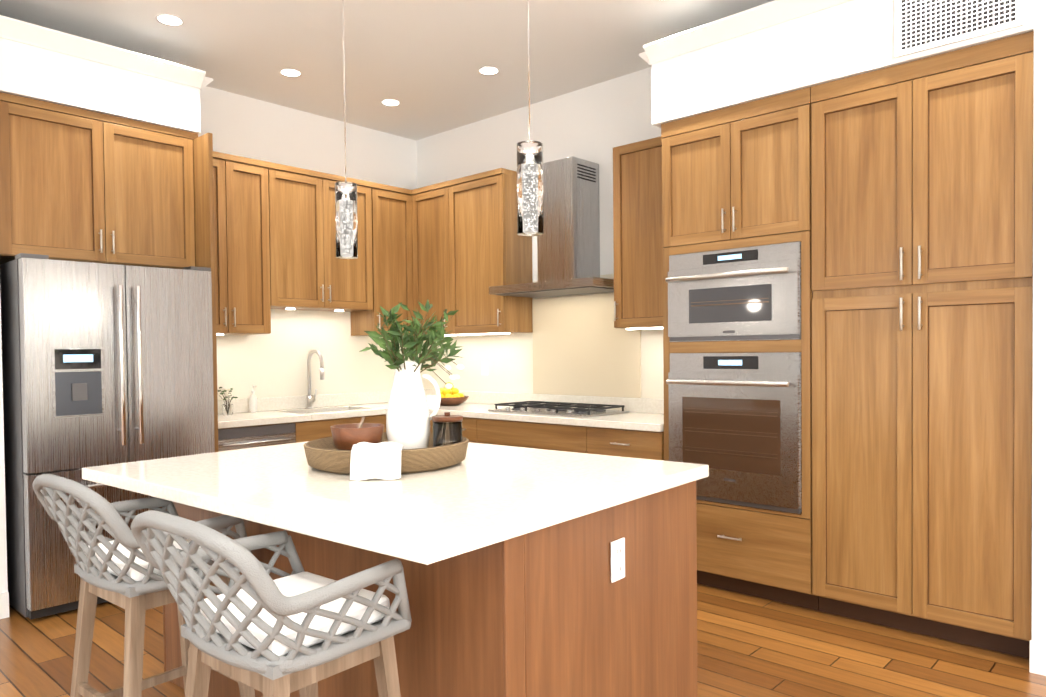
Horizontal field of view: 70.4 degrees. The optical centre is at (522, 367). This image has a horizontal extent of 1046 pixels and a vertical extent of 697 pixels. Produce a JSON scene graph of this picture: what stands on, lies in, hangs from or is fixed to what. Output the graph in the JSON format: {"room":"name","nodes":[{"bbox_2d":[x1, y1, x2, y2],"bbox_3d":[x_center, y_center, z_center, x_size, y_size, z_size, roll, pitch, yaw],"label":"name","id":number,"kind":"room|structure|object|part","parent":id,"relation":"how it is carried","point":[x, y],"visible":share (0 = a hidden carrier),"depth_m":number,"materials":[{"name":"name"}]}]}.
{"room":"kitchen","nodes":[
{"label":"kitchen","id":0,"kind":"room"},
{"bbox_2d":[0,299,7,592],"bbox_3d":[-3.008,-0.342,4.008,0.710,3.280,0.150,0,2,43],"label":"wall","id":1,"kind":"structure","parent":0,"point":[3,567],"depth_m":3.83,"materials":[{"name":"white paint"}]},
{"bbox_2d":[0,592,1045,675],"bbox_3d":[-0.343,1.215,3.564,6.058,0.130,0.574,0,1,7],"label":"baseboard","id":2,"kind":"structure","parent":1,"relation":"attached to","point":[1037,658],"depth_m":3.06,"materials":[{"name":"white wood"}]},
{"bbox_2d":[0,38,200,132],"bbox_3d":[-2.620,-1.628,4.441,0.680,0.355,1.070,0,2,43],"label":"soffit","id":3,"kind":"structure","parent":0,"point":[32,72],"depth_m":4.17,"materials":[{"name":"white paint"}]},
{"bbox_2d":[0,15,211,89],"bbox_3d":[-2.335,-1.760,4.183,0.086,0.085,1.080,0,2,43],"label":"crown molding","id":4,"kind":"structure","parent":3,"relation":"attached to","point":[11,29],"depth_m":4.14,"materials":[{"name":"white"}]},
{"bbox_2d":[198,86,416,189],"bbox_3d":[-3.342,-0.344,4.281,0.150,3.280,7.200,0,2,43],"label":"wall","id":5,"kind":"structure","parent":0,"point":[243,126],"depth_m":5.89,"materials":[{"name":"white paint"}]},
{"bbox_2d":[213,151,413,335],"bbox_3d":[-1.595,-0.862,5.792,0.364,1.242,2.280,0,2,43],"label":"upper cabinet","id":6,"kind":"object","parent":5,"relation":"attached to","point":[275,235],"visible":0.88,"depth_m":5.52,"materials":[{"name":"brown wood"}]},
{"bbox_2d":[216,309,418,399],"bbox_3d":[-1.720,-0.080,5.937,0.003,0.850,2.280,0,2,43],"label":"backsplash","id":7,"kind":"structure","parent":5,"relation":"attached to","point":[273,363],"depth_m":5.88,"materials":[{"name":"beige"}]},
{"bbox_2d":[0,0,773,140],"bbox_3d":[-0.226,-2.007,1.368,8.660,0.100,7.200,0,2,43],"label":"ceiling","id":8,"kind":"structure","parent":0,"point":[422,62],"depth_m":4.62,"materials":[{"name":"white paint"}]},
{"bbox_2d":[155,14,183,25],"bbox_3d":[-2.033,-1.996,4.264,0.148,0.004,0.148,0,1,34],"label":"recessed light","id":9,"kind":"object","parent":8,"relation":"in","point":[170,20],"depth_m":4.26,"materials":[{"name":"white"}]},
{"bbox_2d":[279,69,301,76],"bbox_3d":[-1.593,-2.017,5.082,0.148,0.004,0.148,0,1,34],"label":"recessed light","id":10,"kind":"object","parent":8,"relation":"in","point":[288,73],"depth_m":5.09,"materials":[{"name":"white"}]},
{"bbox_2d":[335,0,357,258],"bbox_3d":[-0.742,-1.222,3.075,0.120,1.530,0.120,0,2,43],"label":"pendant light","id":11,"kind":"object","parent":8,"relation":"hanging from","point":[346,226],"visible":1,"depth_m":3.05,"materials":[{"name":"clear glass"}]},
{"bbox_2d":[381,99,400,105],"bbox_3d":[-1.018,-2.036,5.708,0.148,0.004,0.148,0,1,34],"label":"recessed light","id":12,"kind":"object","parent":8,"relation":"in","point":[389,102],"depth_m":5.70,"materials":[{"name":"white"}]},
{"bbox_2d":[478,67,499,74],"bbox_3d":[-0.235,-2.031,5.083,0.148,0.004,0.148,0,1,34],"label":"recessed light","id":13,"kind":"object","parent":8,"relation":"in","point":[485,71],"depth_m":5.09,"materials":[{"name":"white"}]},
{"bbox_2d":[516,0,543,235],"bbox_3d":[0.018,-1.218,2.512,0.120,1.530,0.120,0,2,43],"label":"pendant light","id":14,"kind":"object","parent":8,"relation":"hanging from","point":[530,216],"visible":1,"depth_m":2.49,"materials":[{"name":"clear glass"}]},
{"bbox_2d":[0,583,1045,696],"bbox_3d":[-0.191,1.352,1.436,8.660,0.060,7.200,0,2,43],"label":"floor","id":15,"kind":"structure","parent":0,"point":[750,646],"depth_m":3.25,"materials":[{"name":"brown wood"}]},
{"bbox_2d":[0,253,214,619],"bbox_3d":[-2.470,0.342,4.343,0.978,1.848,0.960,0,2,43],"label":"fridge","id":16,"kind":"object","parent":15,"relation":"on","point":[105,364],"visible":0.81,"depth_m":3.92,"materials":[{"name":"silver metal"}]},
{"bbox_2d":[0,92,218,451],"bbox_3d":[-2.537,-0.080,4.410,0.856,2.730,1.057,0,2,43],"label":"tall cabinet","id":17,"kind":"object","parent":15,"relation":"on","point":[79,185],"visible":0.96,"depth_m":4.22,"materials":[{"name":"brown wood"}]},
{"bbox_2d":[32,474,254,696],"bbox_3d":[-1.223,0.815,2.403,0.584,0.996,0.540,0,2,39],"label":"stool","id":18,"kind":"object","parent":15,"relation":"on","point":[121,571],"visible":0.73,"depth_m":2.24,"materials":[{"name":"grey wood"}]},
{"bbox_3d":[-1.193,0.610,2.438,0.376,0.061,0.342,0,2,39],"label":"seat","id":19,"kind":"part","parent":18,"relation":"part of","materials":[{"name":"white fabric"}]},
{"bbox_2d":[218,421,313,451],"bbox_3d":[-1.998,0.826,5.190,0.605,0.876,0.772,0,2,43],"label":"base cabinet","id":20,"kind":"object","parent":15,"relation":"on","point":[237,438],"depth_m":5.01,"materials":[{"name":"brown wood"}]},
{"bbox_2d":[218,392,389,428],"bbox_3d":[-1.711,0.307,5.486,0.621,0.144,1.620,0,2,43],"label":"countertop","id":21,"kind":"structure","parent":20,"relation":"on","point":[289,409],"depth_m":5.65,"materials":[{"name":"stone"}]},
{"bbox_2d":[217,387,237,414],"bbox_3d":[-2.143,0.241,5.316,0.152,0.200,0.166,0,2,43],"label":"plant","id":22,"kind":"object","parent":21,"relation":"on","point":[227,409],"visible":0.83,"depth_m":5.29,"materials":[{"name":"green plant"}]},
{"bbox_2d":[249,386,256,412],"bbox_3d":[-1.996,0.236,5.493,0.072,0.201,0.054,0,2,43],"label":"soap dispenser","id":23,"kind":"object","parent":21,"relation":"on","point":[253,404],"visible":1,"depth_m":5.48,"materials":[{"name":"white"}]},
{"bbox_2d":[306,350,324,407],"bbox_3d":[-1.618,0.093,5.830,0.234,0.464,0.089,0,2,43],"label":"faucet","id":24,"kind":"object","parent":21,"relation":"on","point":[310,400],"visible":0.96,"depth_m":5.86,"materials":[{"name":"silver metal"}]},
{"bbox_2d":[131,510,411,696],"bbox_3d":[-0.615,0.820,1.845,0.584,0.996,0.540,0,2,39],"label":"stool","id":25,"kind":"object","parent":15,"relation":"on","point":[301,630],"visible":1,"depth_m":1.71,"materials":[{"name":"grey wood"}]},
{"bbox_3d":[-0.585,0.615,1.880,0.376,0.061,0.342,0,2,39],"label":"seat","id":26,"kind":"part","parent":25,"relation":"part of","materials":[{"name":"white fabric"}]},
{"bbox_2d":[314,415,385,439],"bbox_3d":[-1.481,0.461,5.683,0.507,0.176,0.874,0,2,43],"label":"base cabinet","id":27,"kind":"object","parent":15,"relation":"on","point":[322,429],"depth_m":5.43,"materials":[{"name":"brown wood"}]},
{"bbox_2d":[161,481,696,696],"bbox_3d":[-0.421,0.857,2.922,1.884,0.874,1.113,0,2,39],"label":"kitchen island","id":28,"kind":"object","parent":15,"relation":"on","point":[502,553],"depth_m":2.19,"materials":[{"name":"brown wood"}]},
{"bbox_2d":[82,441,708,568],"bbox_3d":[-0.504,0.399,2.816,1.920,0.045,1.444,0,2,39],"label":"island countertop","id":29,"kind":"structure","parent":28,"relation":"on","point":[499,494],"depth_m":2.32,"materials":[{"name":"white stone"}]},
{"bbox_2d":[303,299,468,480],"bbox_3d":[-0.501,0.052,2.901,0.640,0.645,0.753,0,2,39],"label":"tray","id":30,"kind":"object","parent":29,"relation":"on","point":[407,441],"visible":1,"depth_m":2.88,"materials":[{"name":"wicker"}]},
{"bbox_2d":[330,416,383,449],"bbox_3d":[-0.656,0.275,2.938,0.210,0.144,0.210,0,2,39],"label":"bowl","id":31,"kind":"object","parent":30,"relation":"on","point":[345,436],"depth_m":2.86,"materials":[{"name":"brown wood"}]},
{"bbox_2d":[432,412,462,446],"bbox_3d":[-0.298,0.261,2.928,0.122,0.165,0.122,0,2,39],"label":"jar","id":32,"kind":"object","parent":30,"relation":"on","point":[447,428],"depth_m":2.88,"materials":[{"name":"clear glass"}]},
{"bbox_2d":[611,538,624,582],"bbox_3d":[0.296,0.599,2.301,0.008,0.124,0.074,0,2,39],"label":"outlet","id":33,"kind":"object","parent":28,"relation":"attached to","point":[618,559],"visible":1,"depth_m":2.30,"materials":[{"name":"white plastic"}]},
{"bbox_2d":[430,420,432,432],"bbox_3d":[-0.535,0.794,5.991,0.453,0.876,0.628,0,2,43],"label":"base cabinet","id":34,"kind":"object","parent":15,"relation":"on","point":[431,422],"depth_m":5.71,"materials":[{"name":"brown wood"}]},
{"bbox_2d":[462,417,473,442],"bbox_3d":[-0.224,0.797,5.705,0.393,0.876,0.628,0,2,43],"label":"base cabinet","id":35,"kind":"object","parent":15,"relation":"on","point":[467,423],"depth_m":5.43,"materials":[{"name":"brown wood"}]},
{"bbox_2d":[474,418,517,446],"bbox_3d":[0.085,0.800,5.421,0.558,0.876,0.628,0,2,43],"label":"base cabinet","id":36,"kind":"object","parent":15,"relation":"on","point":[486,431],"depth_m":5.24,"materials":[{"name":"brown wood"}]},
{"bbox_2d":[518,421,577,452],"bbox_3d":[0.412,0.802,5.121,0.559,0.876,0.628,0,2,43],"label":"base cabinet","id":37,"kind":"object","parent":15,"relation":"on","point":[558,437],"depth_m":4.92,"materials":[{"name":"brown wood"}]},
{"bbox_2d":[574,426,663,460],"bbox_3d":[0.802,0.806,4.763,0.613,0.876,0.628,0,2,43],"label":"base cabinet","id":38,"kind":"object","parent":15,"relation":"on","point":[611,442],"depth_m":4.51,"materials":[{"name":"brown wood"}]},
{"bbox_2d":[374,293,663,431],"bbox_3d":[-0.082,-0.084,5.528,2.959,0.889,0.655,0,2,43],"label":"countertop","id":39,"kind":"structure","parent":38,"relation":"on","point":[585,351],"depth_m":5.43,"materials":[{"name":"stone"}]},
{"bbox_2d":[427,395,436,406],"bbox_3d":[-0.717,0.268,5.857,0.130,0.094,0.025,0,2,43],"label":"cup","id":40,"kind":"object","parent":39,"relation":"on","point":[431,400],"visible":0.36,"depth_m":5.86,"materials":[{"name":"white ceramic"}]},
{"bbox_2d":[440,382,468,405],"bbox_3d":[-0.604,0.216,6.061,0.330,0.188,0.330,0,2,43],"label":"lemon bowl","id":41,"kind":"object","parent":39,"relation":"on","point":[452,396],"visible":0.81,"depth_m":5.98,"materials":[{"name":"yellow food"}]},
{"bbox_2d":[488,401,629,417],"bbox_3d":[0.241,0.292,5.260,0.910,0.052,0.480,0,2,43],"label":"cooktop","id":42,"kind":"object","parent":39,"relation":"in","point":[548,408],"visible":1,"depth_m":5.15,"materials":[{"name":"silver metal"}]},
{"bbox_2d":[661,87,818,610],"bbox_3d":[1.327,-0.079,4.229,0.860,2.655,0.664,0,2,43],"label":"tall cabinet","id":43,"kind":"object","parent":15,"relation":"on","point":[737,176],"visible":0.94,"depth_m":3.95,"materials":[{"name":"brown wood"}]},
{"bbox_2d":[665,242,800,341],"bbox_3d":[1.098,-0.389,3.977,0.760,0.494,0.113,0,2,43],"label":"speed oven","id":44,"kind":"object","parent":43,"relation":"in","point":[746,293],"visible":1,"depth_m":3.95,"materials":[{"name":"silver metal"}]},
{"bbox_2d":[666,352,801,513],"bbox_3d":[1.106,0.336,3.991,0.760,0.824,0.113,0,2,43],"label":"wall oven","id":45,"kind":"object","parent":43,"relation":"in","point":[735,422],"visible":1,"depth_m":3.95,"materials":[{"name":"silver metal"}]},
{"bbox_2d":[811,31,1033,658],"bbox_3d":[1.988,-0.074,3.622,0.926,2.655,0.664,0,2,43],"label":"pantry","id":46,"kind":"object","parent":15,"relation":"on","point":[922,287],"visible":1,"depth_m":3.37,"materials":[{"name":"brown wood"}]},
{"bbox_2d":[416,67,660,281],"bbox_3d":[2.231,-0.396,3.946,8.510,3.280,0.150,0,2,43],"label":"wall","id":47,"kind":"structure","parent":0,"point":[597,123],"depth_m":5.55,"materials":[{"name":"white paint"}]},
{"bbox_2d":[412,168,532,335],"bbox_3d":[-0.451,-0.879,6.043,1.090,1.242,0.363,0,2,43],"label":"upper cabinet","id":48,"kind":"object","parent":47,"relation":"attached to","point":[470,246],"visible":0.79,"depth_m":5.82,"materials":[{"name":"brown wood"}]},
{"bbox_2d":[419,274,663,398],"bbox_3d":[0.139,-0.171,5.773,2.960,1.000,0.003,0,2,43],"label":"backsplash","id":49,"kind":"structure","parent":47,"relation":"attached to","point":[508,358],"depth_m":6.03,"materials":[{"name":"beige tile"}]},
{"bbox_2d":[481,362,487,374],"bbox_3d":[-0.320,0.010,6.191,0.072,0.114,0.006,0,2,43],"label":"outlet","id":50,"kind":"object","parent":49,"relation":"attached to","point":[484,367],"visible":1,"depth_m":6.19,"materials":[{"name":"white plastic"}]},
{"bbox_2d":[489,156,613,297],"bbox_3d":[0.263,-0.997,5.291,0.955,0.932,0.499,0,2,43],"label":"range hood","id":51,"kind":"object","parent":47,"relation":"attached to","point":[568,251],"visible":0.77,"depth_m":5.23,"materials":[{"name":"silver metal"}]},
{"bbox_2d":[613,136,662,329],"bbox_3d":[0.895,-0.848,4.806,0.553,1.202,0.363,0,2,43],"label":"wall cabinet","id":52,"kind":"object","parent":47,"relation":"attached to","point":[637,236],"visible":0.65,"depth_m":4.77,"materials":[{"name":"brown wood"}]},
{"bbox_2d":[651,0,1033,127],"bbox_3d":[1.644,-1.623,3.906,1.845,0.431,0.650,0,2,43],"label":"soffit","id":53,"kind":"structure","parent":0,"point":[847,39],"depth_m":3.75,"materials":[{"name":"white paint"}]},
{"bbox_2d":[639,0,852,64],"bbox_3d":[1.360,-1.788,3.661,1.926,0.085,0.086,0,2,43],"label":"crown molding","id":54,"kind":"structure","parent":53,"relation":"attached to","point":[764,16],"depth_m":3.89,"materials":[{"name":"white"}]},
{"bbox_2d":[895,0,1022,57],"bbox_3d":[1.887,-1.567,3.228,0.490,0.300,0.016,0,2,43],"label":"air vent grille","id":55,"kind":"object","parent":53,"relation":"attached to","point":[922,25],"visible":1,"depth_m":3.25,"materials":[{"name":"white metal"}]},
{"bbox_2d":[1032,0,1045,642],"bbox_3d":[2.383,-0.383,3.244,0.155,3.280,0.680,0,2,43],"label":"wall","id":56,"kind":"structure","parent":0,"point":[1039,426],"depth_m":3.04,"materials":[{"name":"white paint"}]}
]}

